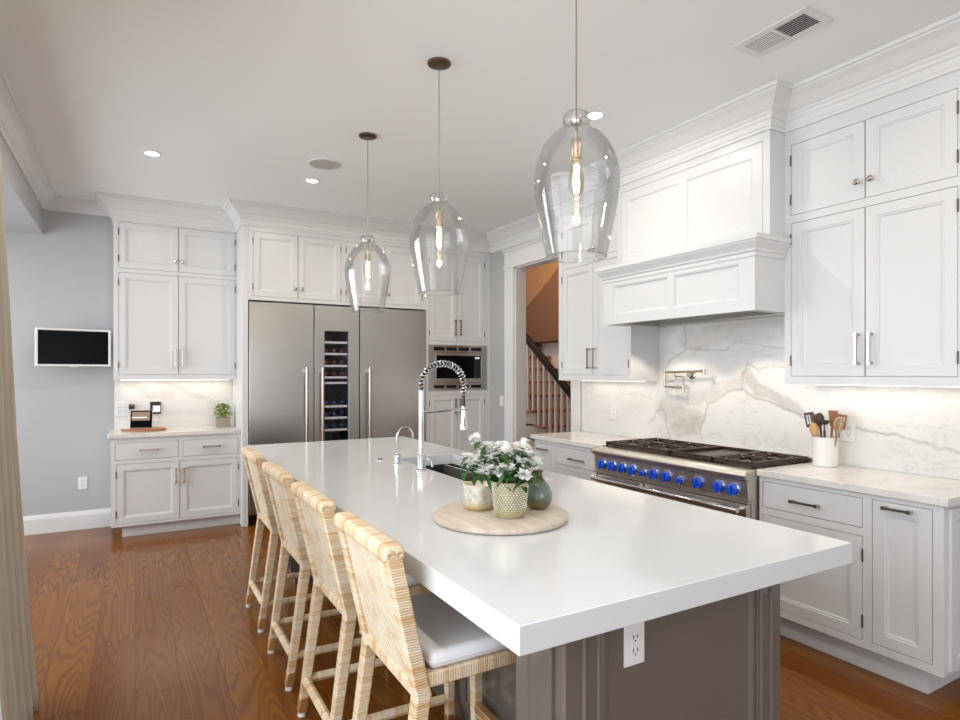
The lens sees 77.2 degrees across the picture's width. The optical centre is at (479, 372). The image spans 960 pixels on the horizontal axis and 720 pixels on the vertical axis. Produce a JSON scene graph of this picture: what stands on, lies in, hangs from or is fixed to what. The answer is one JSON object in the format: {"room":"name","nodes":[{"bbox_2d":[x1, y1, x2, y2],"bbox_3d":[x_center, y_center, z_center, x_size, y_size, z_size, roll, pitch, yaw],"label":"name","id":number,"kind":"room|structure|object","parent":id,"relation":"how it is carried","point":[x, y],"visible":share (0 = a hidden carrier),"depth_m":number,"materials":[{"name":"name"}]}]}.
{"room":"kitchen","nodes":[
{"label":"kitchen","id":0,"kind":"room"},
{"bbox_2d":[5,209,210,515],"bbox_3d":[-3.082,-0.068,5.997,6.820,3.030,0.120,0,0,-30],"label":"wall","id":1,"kind":"structure","parent":0,"point":[61,276],"depth_m":5.50,"materials":[{"name":"grey paint"}]},
{"bbox_2d":[0,134,42,233],"bbox_3d":[-3.241,-1.418,3.919,0.280,0.330,3.325,0,0,-30],"label":"trim","id":2,"kind":"structure","parent":1,"relation":"attached to","point":[23,212],"depth_m":4.57,"materials":[{"name":"grey paint"}]},
{"bbox_2d":[0,65,109,216],"bbox_3d":[-2.883,-1.529,4.130,0.549,0.105,3.314,0,0,-30],"label":"trim","id":3,"kind":"structure","parent":1,"relation":"attached to","point":[14,130],"depth_m":4.30,"materials":[{"name":"white paint"}]},
{"bbox_2d":[23,508,110,535],"bbox_3d":[-4.260,1.362,5.241,1.804,0.170,0.018,0,0,-30],"label":"baseboard","id":4,"kind":"structure","parent":1,"relation":"attached to","point":[96,518],"depth_m":5.51,"materials":[{"name":"white paint"}]},
{"bbox_2d":[35,327,110,366],"bbox_3d":[-3.687,-0.224,5.452,0.566,0.344,0.198,0,0,-39],"label":"television","id":5,"kind":"object","parent":1,"relation":"attached to","point":[53,346],"visible":1,"depth_m":5.38,"materials":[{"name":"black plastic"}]},
{"bbox_2d":[78,476,86,489],"bbox_3d":[-3.684,1.020,5.576,0.072,0.116,0.009,0,0,-30],"label":"electrical outlet","id":6,"kind":"object","parent":1,"relation":"attached to","point":[82,481],"visible":1,"depth_m":5.57,"materials":[{"name":"white plastic"}]},
{"bbox_2d":[80,479,84,486],"bbox_3d":[-3.683,1.020,5.574,0.034,0.068,0.002,0,0,-30],"label":"receptacle","id":7,"kind":"object","parent":6,"relation":"attached to","point":[82,481],"depth_m":5.57,"materials":[{"name":"white plastic"}]},
{"bbox_2d":[114,380,231,428],"bbox_3d":[-3.014,0.299,5.957,1.039,0.468,0.014,0,0,-30],"label":"backsplash","id":8,"kind":"structure","parent":1,"relation":"attached to","point":[183,402],"depth_m":5.95,"materials":[{"name":"stone"}]},
{"bbox_2d":[115,402,128,415],"bbox_3d":[-3.404,0.342,5.719,0.118,0.135,0.009,0,0,-30],"label":"electrical outlet","id":9,"kind":"object","parent":8,"relation":"attached to","point":[121,408],"visible":1,"depth_m":5.72,"materials":[{"name":"white plastic"}]},
{"bbox_2d":[152,415,157,423],"bbox_3d":[-3.172,0.452,5.852,0.060,0.085,0.009,0,0,-30],"label":"electrical outlet","id":10,"kind":"object","parent":8,"relation":"attached to","point":[155,417],"visible":0.76,"depth_m":5.86,"materials":[{"name":"white plastic"}]},
{"bbox_2d":[150,402,160,413],"bbox_3d":[-3.159,0.339,5.855,0.094,0.120,0.018,0,0,-30],"label":"wall display","id":11,"kind":"object","parent":8,"relation":"attached to","point":[155,406],"visible":0.81,"depth_m":5.85,"materials":[{"name":"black plastic"}]},
{"bbox_2d":[113,219,236,379],"bbox_3d":[-2.927,-0.759,5.807,1.039,1.646,0.362,0,0,-30],"label":"upper cabinet","id":12,"kind":"object","parent":1,"relation":"attached to","point":[175,287],"visible":0.99,"depth_m":5.67,"materials":[{"name":"white paint"}]},
{"bbox_2d":[94,191,558,252],"bbox_3d":[-1.385,-1.485,6.126,4.470,0.195,1.464,0,0,-5],"label":"trim","id":13,"kind":"structure","parent":1,"relation":"attached to","point":[235,213],"depth_m":5.88,"materials":[{"name":"white paint"}]},
{"bbox_2d":[0,0,959,232],"bbox_3d":[-0.676,-1.633,1.802,6.820,0.100,9.800,0,0,-30],"label":"ceiling","id":14,"kind":"structure","parent":0,"point":[235,98],"depth_m":3.30,"materials":[{"name":"white paint"}]},
{"bbox_2d":[143,150,160,156],"bbox_3d":[-2.361,-1.579,4.329,0.112,0.006,0.112,0,0,-30],"label":"recessed light","id":15,"kind":"object","parent":14,"relation":"in","point":[147,152],"visible":1,"depth_m":4.33,"materials":[{"name":"white paint"}]},
{"bbox_2d":[305,178,318,182],"bbox_3d":[-1.381,-1.579,4.944,0.112,0.006,0.112,0,0,-30],"label":"recessed light","id":16,"kind":"object","parent":14,"relation":"in","point":[309,180],"visible":1,"depth_m":4.93,"materials":[{"name":"white"}]},
{"bbox_2d":[308,158,341,169],"bbox_3d":[-1.172,-1.579,4.554,0.252,0.005,0.252,0,0,-30],"label":"ceiling speaker","id":17,"kind":"object","parent":14,"relation":"attached to","point":[318,163],"visible":1,"depth_m":4.55,"materials":[{"name":"grey"}]},
{"bbox_2d":[359,132,376,274],"bbox_3d":[-0.749,-0.993,4.009,0.303,1.177,0.303,0,0,-30],"label":"pendant lamp","id":18,"kind":"object","parent":14,"relation":"hanging from","point":[367,136],"visible":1,"depth_m":4.00,"materials":[{"name":"white"}]},
{"bbox_2d":[365,239,370,260],"bbox_3d":[-0.749,-0.818,4.009,0.044,0.137,0.044,0,0,-30],"label":"socket","id":19,"kind":"object","parent":18,"relation":"attached to","point":[367,251],"depth_m":3.99,"materials":[{"name":"silver metal"}]},
{"bbox_2d":[427,57,450,245],"bbox_3d":[-0.209,-0.993,3.068,0.303,1.177,0.303,0,0,-30],"label":"pendant lamp","id":20,"kind":"object","parent":14,"relation":"hanging from","point":[436,63],"visible":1,"depth_m":3.06,"materials":[{"name":"white"}]},
{"bbox_2d":[435,198,442,226],"bbox_3d":[-0.209,-0.818,3.068,0.044,0.137,0.044,0,0,-30],"label":"socket","id":21,"kind":"object","parent":20,"relation":"attached to","point":[438,214],"depth_m":3.05,"materials":[{"name":"silver metal"}]},
{"bbox_2d":[570,0,582,187],"bbox_3d":[0.338,-0.993,2.114,0.303,1.177,0.303,0,0,-30],"label":"pendant lamp","id":22,"kind":"object","parent":14,"relation":"hanging from","point":[576,142],"visible":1,"depth_m":2.11,"materials":[{"name":"brown metal"}]},
{"bbox_2d":[570,118,582,160],"bbox_3d":[0.338,-0.818,2.114,0.044,0.137,0.044,0,0,-30],"label":"socket","id":23,"kind":"object","parent":22,"relation":"attached to","point":[576,142],"depth_m":2.10,"materials":[{"name":"silver metal"}]},
{"bbox_2d":[586,111,603,119],"bbox_3d":[0.705,-1.579,3.689,0.112,0.006,0.112,0,0,-30],"label":"recessed light","id":24,"kind":"object","parent":14,"relation":"in","point":[594,115],"visible":1,"depth_m":3.69,"materials":[{"name":"white"}]},
{"bbox_2d":[733,6,832,57],"bbox_3d":[1.400,-1.578,2.799,0.200,0.007,0.370,0,0,-30],"label":"ceiling vent","id":25,"kind":"object","parent":14,"relation":"in","point":[806,19],"visible":1,"depth_m":2.78,"materials":[{"name":"metal"}]},
{"bbox_2d":[25,523,959,719],"bbox_3d":[-0.111,1.497,3.510,9.500,0.100,12.200,0,0,-30],"label":"floor","id":26,"kind":"structure","parent":0,"point":[155,626],"depth_m":3.13,"materials":[{"name":"brown wood"}]},
{"bbox_2d":[111,433,239,536],"bbox_3d":[-2.872,1.008,5.697,1.052,0.876,0.607,0,0,-30],"label":"base cabinet","id":27,"kind":"object","parent":26,"relation":"on","point":[166,483],"visible":1,"depth_m":5.46,"materials":[{"name":"white paint"}]},
{"bbox_2d":[107,425,240,438],"bbox_3d":[-2.884,0.552,5.693,1.078,0.036,0.572,0,0,-30],"label":"countertop","id":28,"kind":"structure","parent":27,"relation":"on","point":[188,430],"depth_m":5.51,"materials":[{"name":"stone"}]},
{"bbox_2d":[121,427,166,431],"bbox_3d":[-3.113,0.525,5.620,0.332,0.016,0.320,0,0,13],"label":"serving board","id":29,"kind":"object","parent":28,"relation":"on","point":[152,428],"visible":0.96,"depth_m":5.52,"materials":[{"name":"brown wood"}]},
{"bbox_2d":[130,410,152,428],"bbox_3d":[-3.181,0.434,5.658,0.184,0.167,0.096,0,0,-20],"label":"smart display","id":30,"kind":"object","parent":29,"relation":"on","point":[138,418],"visible":1,"depth_m":5.63,"materials":[{"name":"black plastic"}]},
{"bbox_2d":[132,412,149,420],"bbox_3d":[-3.179,0.405,5.640,0.148,0.083,0.001,0,-16,-20],"label":"picture","id":31,"kind":"object","parent":30,"relation":"on","point":[134,414],"depth_m":5.64},
{"bbox_2d":[212,403,232,426],"bbox_3d":[-2.562,0.413,5.984,0.221,0.239,0.193,0,0,-7],"label":"planter","id":32,"kind":"object","parent":28,"relation":"on","point":[225,421],"visible":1,"depth_m":5.96,"materials":[{"name":"brown wood"}]},
{"bbox_2d":[232,225,247,526],"bbox_3d":[-2.373,-0.068,5.941,0.053,3.028,0.679,0,0,-30],"label":"end panel","id":33,"kind":"object","parent":26,"relation":"on","point":[240,385],"visible":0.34,"depth_m":5.66,"materials":[{"name":"white paint"}]},
{"bbox_2d":[248,301,313,524],"bbox_3d":[-2.055,0.383,6.060,0.608,2.127,0.750,0,0,-30],"label":"refrigerator","id":34,"kind":"object","parent":26,"relation":"on","point":[280,335],"visible":0.62,"depth_m":5.79,"materials":[{"name":"silver"}]},
{"bbox_2d":[248,226,342,305],"bbox_3d":[-1.945,-1.137,6.168,0.914,0.889,0.712,0,0,-30],"label":"upper cabinet","id":35,"kind":"object","parent":34,"relation":"on","point":[285,266],"visible":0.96,"depth_m":5.87,"materials":[{"name":"white paint"}]},
{"bbox_2d":[241,447,325,632],"bbox_3d":[-1.126,0.953,3.662,0.557,0.988,0.478,0,0,-30],"label":"counter stool","id":36,"kind":"object","parent":26,"relation":"on","point":[253,460],"visible":0.56,"depth_m":3.44,"materials":[{"name":"wicker"}]},
{"bbox_2d":[262,461,361,690],"bbox_3d":[-0.774,0.953,3.049,0.557,0.988,0.478,0,0,-30],"label":"counter stool","id":37,"kind":"object","parent":26,"relation":"on","point":[279,481],"visible":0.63,"depth_m":2.86,"materials":[{"name":"wicker"}]},
{"bbox_2d":[314,305,358,440],"bbox_3d":[-1.587,0.383,6.329,0.460,2.127,0.750,0,0,-30],"label":"wine refrigerator","id":38,"kind":"object","parent":26,"relation":"on","point":[334,326],"visible":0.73,"depth_m":6.13,"materials":[{"name":"silver"}]},
{"bbox_2d":[325,420,335,427],"bbox_3d":[-1.564,0.535,6.275,0.074,0.074,0.298,0,0,-30],"label":"wine bottle","id":39,"kind":"object","parent":38,"relation":"on","point":[330,424],"visible":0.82,"depth_m":6.22,"materials":[{"name":"blue glass"}]},
{"bbox_2d":[325,408,335,415],"bbox_3d":[-1.564,0.414,6.275,0.074,0.074,0.298,0,0,-30],"label":"wine bottle","id":40,"kind":"object","parent":38,"relation":"in","point":[330,412],"visible":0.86,"depth_m":6.22,"materials":[{"name":"blue glass"}]},
{"bbox_2d":[325,398,335,404],"bbox_3d":[-1.564,0.298,6.275,0.074,0.074,0.298,0,0,-30],"label":"wine bottle","id":41,"kind":"object","parent":38,"relation":"in","point":[331,401],"visible":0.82,"depth_m":6.22,"materials":[{"name":"blue glass"}]},
{"bbox_2d":[325,370,335,375],"bbox_3d":[-1.564,0.005,6.275,0.074,0.074,0.298,0,0,-30],"label":"wine bottle","id":42,"kind":"object","parent":38,"relation":"on","point":[330,372],"visible":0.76,"depth_m":6.21,"materials":[{"name":"red glass"}]},
{"bbox_2d":[325,359,335,364],"bbox_3d":[-1.564,-0.111,6.275,0.074,0.074,0.298,0,0,-30],"label":"wine bottle","id":43,"kind":"object","parent":38,"relation":"in","point":[330,361],"visible":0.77,"depth_m":6.22,"materials":[{"name":"red glass"}]},
{"bbox_2d":[326,347,335,352],"bbox_3d":[-1.564,-0.232,6.275,0.074,0.074,0.298,0,0,-30],"label":"wine bottle","id":44,"kind":"object","parent":38,"relation":"in","point":[330,349],"visible":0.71,"depth_m":6.21,"materials":[{"name":"red glass"}]},
{"bbox_2d":[332,420,342,427],"bbox_3d":[-1.494,0.535,6.315,0.074,0.074,0.298,0,0,-30],"label":"wine bottle","id":45,"kind":"object","parent":38,"relation":"on","point":[337,423],"visible":0.84,"depth_m":6.26,"materials":[{"name":"blue glass"}]},
{"bbox_2d":[332,408,342,415],"bbox_3d":[-1.494,0.414,6.315,0.074,0.074,0.298,0,0,-30],"label":"wine bottle","id":46,"kind":"object","parent":38,"relation":"in","point":[338,412],"visible":0.81,"depth_m":6.26,"materials":[{"name":"blue glass"}]},
{"bbox_2d":[332,397,342,404],"bbox_3d":[-1.494,0.298,6.315,0.074,0.074,0.298,0,0,-30],"label":"wine bottle","id":47,"kind":"object","parent":38,"relation":"in","point":[339,401],"visible":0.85,"depth_m":6.26,"materials":[{"name":"blue glass"}]},
{"bbox_2d":[333,370,342,375],"bbox_3d":[-1.494,0.005,6.315,0.074,0.074,0.298,0,0,-30],"label":"wine bottle","id":48,"kind":"object","parent":38,"relation":"on","point":[338,372],"visible":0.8,"depth_m":6.25,"materials":[{"name":"red glass"}]},
{"bbox_2d":[333,359,342,364],"bbox_3d":[-1.494,-0.111,6.315,0.074,0.074,0.298,0,0,-30],"label":"wine bottle","id":49,"kind":"object","parent":38,"relation":"in","point":[338,361],"visible":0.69,"depth_m":6.25,"materials":[{"name":"red glass"}]},
{"bbox_2d":[334,347,342,352],"bbox_3d":[-1.494,-0.232,6.315,0.074,0.074,0.298,0,0,-30],"label":"wine bottle","id":50,"kind":"object","parent":38,"relation":"in","point":[338,349],"visible":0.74,"depth_m":6.25,"materials":[{"name":"red glass"}]},
{"bbox_2d":[291,481,454,719],"bbox_3d":[-0.447,0.953,2.478,0.557,0.988,0.478,0,0,-30],"label":"counter stool","id":51,"kind":"object","parent":26,"relation":"on","point":[315,510],"visible":0.6,"depth_m":2.33,"materials":[{"name":"wicker"}]},
{"bbox_2d":[405,573,419,585],"bbox_3d":[-0.385,0.805,2.513,0.412,0.050,0.444,0,0,-30],"label":"cushion","id":52,"kind":"object","parent":51,"relation":"on","point":[411,581],"depth_m":2.33,"materials":[{"name":"white fabric"}]},
{"bbox_2d":[359,307,425,441],"bbox_3d":[-1.059,0.383,6.632,0.746,2.127,0.750,0,0,-30],"label":"refrigerator","id":53,"kind":"object","parent":26,"relation":"on","point":[392,342],"visible":0.52,"depth_m":6.35,"materials":[{"name":"silver"}]},
{"bbox_2d":[342,237,425,310],"bbox_3d":[-1.150,-1.137,6.624,0.919,0.889,0.712,0,0,-30],"label":"upper cabinet","id":54,"kind":"object","parent":53,"relation":"on","point":[396,280],"visible":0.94,"depth_m":6.33,"materials":[{"name":"white paint"}]},
{"bbox_2d":[334,511,515,719],"bbox_3d":[-0.130,0.953,1.926,0.557,0.988,0.478,0,0,-30],"label":"counter stool","id":55,"kind":"object","parent":26,"relation":"on","point":[424,642],"visible":0.71,"depth_m":1.77,"materials":[{"name":"wicker"}]},
{"bbox_2d":[411,592,507,667],"bbox_3d":[-0.069,0.805,1.961,0.412,0.050,0.444,0,0,-30],"label":"cushion","id":56,"kind":"object","parent":55,"relation":"on","point":[448,639],"depth_m":1.78,"materials":[{"name":"white fabric"}]},
{"bbox_2d":[422,246,490,453],"bbox_3d":[-0.393,-0.068,7.055,0.821,3.028,0.717,0,0,-30],"label":"tall cabinet","id":57,"kind":"object","parent":26,"relation":"on","point":[458,282],"visible":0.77,"depth_m":6.76,"materials":[{"name":"white paint"}]},
{"bbox_2d":[428,344,486,390],"bbox_3d":[-0.363,-0.060,6.973,0.738,0.504,0.512,0,0,-30],"label":"microwave","id":58,"kind":"object","parent":57,"relation":"in","point":[472,360],"visible":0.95,"depth_m":6.76,"materials":[{"name":"silver metal"}]},
{"bbox_2d":[288,464,779,719],"bbox_3d":[-0.221,1.023,3.078,0.864,0.848,3.220,0,0,-30],"label":"kitchen island","id":59,"kind":"object","parent":26,"relation":"on","point":[718,660],"visible":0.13,"depth_m":1.71,"materials":[{"name":"grey paint"}]},
{"bbox_2d":[245,436,851,655],"bbox_3d":[-0.280,0.566,3.161,1.256,0.065,3.648,0,0,-30],"label":"island countertop","id":60,"kind":"structure","parent":59,"relation":"on","point":[621,557],"depth_m":1.83,"materials":[{"name":"white stone"}]},
{"bbox_2d":[393,426,413,464],"bbox_3d":[-0.454,0.424,3.549,0.068,0.218,0.123,0,0,38],"label":"filter faucet","id":61,"kind":"object","parent":60,"relation":"on","point":[397,455],"visible":1,"depth_m":3.52,"materials":[{"name":"silver metal"}]},
{"bbox_2d":[416,360,467,471],"bbox_3d":[-0.208,0.231,3.341,0.320,0.606,0.064,0,0,-30],"label":"kitchen faucet","id":62,"kind":"object","parent":60,"relation":"on","point":[421,459],"visible":1,"depth_m":3.28,"materials":[{"name":"silver metal"}]},
{"bbox_2d":[425,464,495,476],"bbox_3d":[-0.082,0.723,3.389,0.424,0.248,1.144,0,0,-30],"label":"sink","id":63,"kind":"object","parent":60,"relation":"in","point":[438,468],"visible":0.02,"depth_m":3.92,"materials":[{"name":"grey"}]},
{"bbox_2d":[433,501,567,534],"bbox_3d":[0.075,0.521,2.208,0.494,0.024,0.494,0,0,-30],"label":"round tray","id":64,"kind":"object","parent":60,"relation":"on","point":[453,516],"visible":0.7,"depth_m":2.08,"materials":[{"name":"brown wood"}]},
{"bbox_2d":[463,481,493,510],"bbox_3d":[-0.004,0.463,2.271,0.120,0.093,0.120,0,0,-30],"label":"candle","id":65,"kind":"object","parent":64,"relation":"on","point":[479,497],"visible":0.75,"depth_m":2.22,"materials":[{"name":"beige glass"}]},
{"bbox_2d":[458,432,543,518],"bbox_3d":[0.070,0.358,2.134,0.304,0.302,0.214,0,0,12],"label":"potted plant","id":66,"kind":"object","parent":64,"relation":"on","point":[509,490],"visible":1,"depth_m":2.10,"materials":[{"name":"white plant"}]},
{"bbox_2d":[491,479,527,518],"bbox_3d":[0.107,0.445,2.140,0.134,0.128,0.134,0,0,-30],"label":"pot","id":67,"kind":"object","parent":64,"relation":"on","point":[510,502],"depth_m":2.09,"materials":[{"name":"ceramic"}]},
{"bbox_2d":[527,470,552,509],"bbox_3d":[0.220,0.439,2.272,0.109,0.141,0.109,0,0,-30],"label":"bottle vase","id":68,"kind":"object","parent":64,"relation":"on","point":[540,498],"visible":0.7,"depth_m":2.23,"materials":[{"name":"green ceramic"}]},
{"bbox_2d":[623,622,643,667],"bbox_3d":[0.412,0.720,1.604,0.072,0.116,0.009,0,0,-30],"label":"electrical outlet","id":69,"kind":"object","parent":59,"relation":"attached to","point":[633,635],"visible":0.8,"depth_m":1.60,"materials":[{"name":"white plastic"}]},
{"bbox_2d":[630,629,639,657],"bbox_3d":[0.413,0.720,1.601,0.034,0.068,0.002,0,0,-30],"label":"receptacle","id":70,"kind":"object","parent":69,"relation":"attached to","point":[634,633],"depth_m":1.60,"materials":[{"name":"white plastic"}]},
{"bbox_2d":[526,333,570,465],"bbox_3d":[0.989,0.132,8.487,1.040,2.629,2.920,0,0,-30],"label":"staircase","id":71,"kind":"structure","parent":26,"relation":"on","point":[548,398],"depth_m":8.04,"materials":[{"name":"beige"}]},
{"bbox_2d":[535,439,595,481],"bbox_3d":[0.924,1.008,4.978,0.602,0.876,0.884,0,0,-30],"label":"base cabinet","id":72,"kind":"object","parent":26,"relation":"on","point":[570,460],"visible":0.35,"depth_m":4.85,"materials":[{"name":"white paint"}]},
{"bbox_2d":[531,431,638,447],"bbox_3d":[0.916,0.552,4.989,0.576,0.036,0.913,0,0,-30],"label":"countertop","id":73,"kind":"structure","parent":72,"relation":"on","point":[577,438],"depth_m":4.97,"materials":[{"name":"stone"}]},
{"bbox_2d":[590,438,811,519],"bbox_3d":[1.406,0.975,4.004,0.702,0.943,1.276,0,0,-30],"label":"gas range","id":74,"kind":"object","parent":26,"relation":"on","point":[725,479],"visible":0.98,"depth_m":3.74,"materials":[{"name":"silver metal"}]},
{"bbox_2d":[590,472,750,518],"bbox_3d":[1.146,1.018,3.855,0.104,0.578,1.252,0,0,-30],"label":"oven","id":75,"kind":"object","parent":74,"relation":"in","point":[738,507],"depth_m":3.71,"materials":[{"name":"silver metal"}]},
{"bbox_2d":[604,443,810,471],"bbox_3d":[1.464,0.545,4.037,0.564,0.018,1.256,0,0,-30],"label":"cooktop","id":76,"kind":"object","parent":74,"relation":"in","point":[712,451],"depth_m":3.85,"materials":[{"name":"grey metal"}]},
{"bbox_2d":[759,476,959,693],"bbox_3d":[2.006,1.008,3.091,0.602,0.876,0.892,0,0,-30],"label":"base cabinet","id":77,"kind":"object","parent":26,"relation":"on","point":[892,612],"visible":0.87,"depth_m":2.82,"materials":[{"name":"white paint"}]},
{"bbox_2d":[757,462,959,506],"bbox_3d":[2.008,0.552,3.086,0.576,0.036,0.906,0,0,-30],"label":"countertop","id":78,"kind":"structure","parent":77,"relation":"on","point":[938,491],"depth_m":2.98,"materials":[{"name":"stone"}]},
{"bbox_2d":[812,436,838,466],"bbox_3d":[1.984,0.449,3.455,0.130,0.167,0.130,0,0,-30],"label":"utensil crock","id":79,"kind":"object","parent":78,"relation":"on","point":[824,452],"visible":0.9,"depth_m":3.40,"materials":[{"name":"white"}]},
{"bbox_2d":[804,412,815,436],"bbox_3d":[1.940,0.374,3.515,0.022,0.295,0.087,0,0,-44],"label":"slotted turner","id":80,"kind":"object","parent":79,"relation":"in","point":[808,413],"visible":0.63,"depth_m":3.52,"materials":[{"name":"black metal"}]},
{"bbox_2d":[809,422,818,436],"bbox_3d":[1.923,0.403,3.449,0.059,0.238,0.024,0,0,15],"label":"wooden spoon","id":81,"kind":"object","parent":79,"relation":"in","point":[813,428],"visible":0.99,"depth_m":3.44,"materials":[{"name":"brown wood"}]},
{"bbox_2d":[815,413,823,436],"bbox_3d":[1.971,0.375,3.487,0.047,0.292,0.022,0,0,21],"label":"serving spoon","id":82,"kind":"object","parent":79,"relation":"in","point":[819,416],"visible":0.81,"depth_m":3.48,"materials":[{"name":"brown wood"}]},
{"bbox_2d":[819,420,829,437],"bbox_3d":[1.966,0.396,3.435,0.063,0.251,0.059,0,0,-30],"label":"ladle","id":83,"kind":"object","parent":79,"relation":"in","point":[822,422],"visible":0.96,"depth_m":3.43,"materials":[{"name":"brown wood"}]},
{"bbox_2d":[828,410,837,437],"bbox_3d":[2.028,0.368,3.453,0.051,0.307,0.014,0,0,24],"label":"wooden spatula","id":84,"kind":"object","parent":79,"relation":"in","point":[832,414],"visible":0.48,"depth_m":3.45,"materials":[{"name":"brown wood"}]},
{"bbox_2d":[833,417,841,437],"bbox_3d":[2.023,0.386,3.416,0.024,0.271,0.058,0,0,-44],"label":"slotted spoon","id":85,"kind":"object","parent":79,"relation":"in","point":[835,419],"visible":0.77,"depth_m":3.40,"materials":[{"name":"brown wood"}]},
{"bbox_2d":[834,417,843,447],"bbox_3d":[2.013,0.385,3.385,0.047,0.274,0.078,0,0,-1],"label":"wire whisk","id":86,"kind":"object","parent":79,"relation":"in","point":[841,418],"visible":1,"depth_m":3.37,"materials":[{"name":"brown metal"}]},
{"bbox_2d":[837,414,847,437],"bbox_3d":[2.049,0.377,3.422,0.073,0.290,0.014,0,0,38],"label":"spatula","id":87,"kind":"object","parent":79,"relation":"in","point":[839,415],"visible":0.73,"depth_m":3.41,"materials":[{"name":"brown wood"}]},
{"bbox_2d":[526,261,558,343],"bbox_3d":[1.935,-0.653,8.084,0.100,4.200,6.100,0,0,-30],"label":"wall","id":88,"kind":"structure","parent":0,"point":[537,277],"depth_m":9.73,"materials":[{"name":"brown"}]},
{"bbox_2d":[540,342,570,386],"bbox_3d":[1.910,0.487,8.000,0.023,1.919,5.780,0,0,-30],"label":"trim","id":89,"kind":"structure","parent":88,"relation":"attached to","point":[548,349],"depth_m":9.34,"materials":[{"name":"white paint"}]},
{"bbox_2d":[526,266,558,342],"bbox_3d":[0.862,-1.093,9.648,0.195,1.220,1.880,0,0,-30],"label":"wall","id":90,"kind":"structure","parent":0,"point":[542,313],"depth_m":9.21,"materials":[{"name":"brown"}]},
{"bbox_2d":[491,236,956,479],"bbox_3d":[2.248,-0.068,3.407,0.130,3.030,9.675,0,0,-30],"label":"wall","id":91,"kind":"structure","parent":0,"point":[497,258],"depth_m":6.85,"materials":[{"name":"grey paint"}]},
{"bbox_2d":[500,396,503,406],"bbox_3d":[0.243,0.317,6.762,0.008,0.120,0.075,0,0,-30],"label":"light switch","id":92,"kind":"object","parent":91,"relation":"attached to","point":[501,397],"visible":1,"depth_m":6.74,"materials":[{"name":"white plastic"}]},
{"bbox_2d":[500,229,558,252],"bbox_3d":[0.573,-1.353,6.093,0.052,0.050,1.325,0,0,-30],"label":"trim","id":93,"kind":"structure","parent":91,"relation":"attached to","point":[554,233],"depth_m":6.17,"materials":[{"name":"white paint"}]},
{"bbox_2d":[515,255,558,464],"bbox_3d":[0.683,0.147,6.136,0.130,2.599,0.990,0,0,-30],"label":"trim","id":94,"kind":"structure","parent":91,"relation":"attached to","point":[520,271],"depth_m":6.54,"materials":[{"name":"white paint"}]},
{"bbox_2d":[503,236,581,461],"bbox_3d":[0.605,0.060,6.109,0.035,2.776,1.340,0,0,-30],"label":"trim","id":95,"kind":"structure","parent":91,"relation":"attached to","point":[548,248],"depth_m":6.53,"materials":[{"name":"white paint"}]},
{"bbox_2d":[559,195,658,380],"bbox_3d":[1.042,-0.759,5.029,0.348,1.646,0.897,0,0,-30],"label":"upper cabinet","id":96,"kind":"object","parent":91,"relation":"attached to","point":[590,349],"visible":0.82,"depth_m":4.95,"materials":[{"name":"white paint"}]},
{"bbox_2d":[595,129,790,327],"bbox_3d":[1.455,-0.967,4.029,0.625,1.229,1.338,0,0,-30],"label":"range hood","id":97,"kind":"object","parent":91,"relation":"attached to","point":[702,239],"visible":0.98,"depth_m":3.76,"materials":[{"name":"white paint"}]},
{"bbox_2d":[537,12,959,216],"bbox_3d":[1.473,-1.485,4.040,0.583,0.195,3.321,0,0,-30],"label":"trim","id":98,"kind":"structure","parent":91,"relation":"attached to","point":[932,51],"depth_m":3.37,"materials":[{"name":"white paint"}]},
{"bbox_2d":[582,316,959,479],"bbox_3d":[1.716,0.083,4.189,0.014,0.900,3.110,0,0,-30],"label":"backsplash","id":99,"kind":"structure","parent":91,"relation":"attached to","point":[743,399],"depth_m":3.96,"materials":[{"name":"stone"}]},
{"bbox_2d":[611,405,616,418],"bbox_3d":[1.148,0.332,5.154,0.009,0.116,0.072,0,0,-30],"label":"electrical outlet","id":100,"kind":"object","parent":99,"relation":"attached to","point":[613,407],"visible":1,"depth_m":5.15,"materials":[{"name":"white plastic"}]},
{"bbox_2d":[664,369,705,390],"bbox_3d":[1.512,0.052,4.439,0.088,0.165,0.380,0,0,-37],"label":"pot filler","id":101,"kind":"object","parent":99,"relation":"attached to","point":[691,374],"visible":1,"depth_m":4.44,"materials":[{"name":"silver metal"}]},
{"bbox_2d":[842,421,855,441],"bbox_3d":[2.120,0.334,3.458,0.009,0.116,0.072,0,0,-30],"label":"electrical outlet","id":102,"kind":"object","parent":99,"relation":"attached to","point":[849,434],"visible":0.9,"depth_m":3.45,"materials":[{"name":"white plastic"}]},
{"bbox_2d":[845,425,851,436],"bbox_3d":[2.118,0.334,3.457,0.002,0.068,0.034,0,0,-30],"label":"receptacle","id":103,"kind":"object","parent":102,"relation":"attached to","point":[848,429],"depth_m":3.46,"materials":[{"name":"white plastic"}]},
{"bbox_2d":[785,70,959,386],"bbox_3d":[2.109,-0.759,3.168,0.348,1.646,0.898,0,0,-30],"label":"upper cabinet","id":104,"kind":"object","parent":91,"relation":"attached to","point":[872,189],"visible":1,"depth_m":3.06,"materials":[{"name":"white paint"}]},
{"bbox_3d":[-0.720,-0.068,-0.211,0.140,3.030,6.350,0,0,-30],"label":"wall","id":105,"kind":"structure","parent":0,"visible":0},
{"bbox_3d":[-0.855,-1.288,0.282,0.116,0.024,5.140,0,0,-30],"label":"curtain rod","id":106,"kind":"object","parent":105,"relation":"attached to","visible":0},
{"bbox_2d":[0,144,38,719],"bbox_3d":[-1.873,0.085,2.333,0.231,2.716,0.657,0,0,-30],"label":"curtain","id":107,"kind":"object","parent":106,"relation":"hanging from","point":[18,681],"visible":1,"depth_m":2.40,"materials":[{"name":"beige fabric"}]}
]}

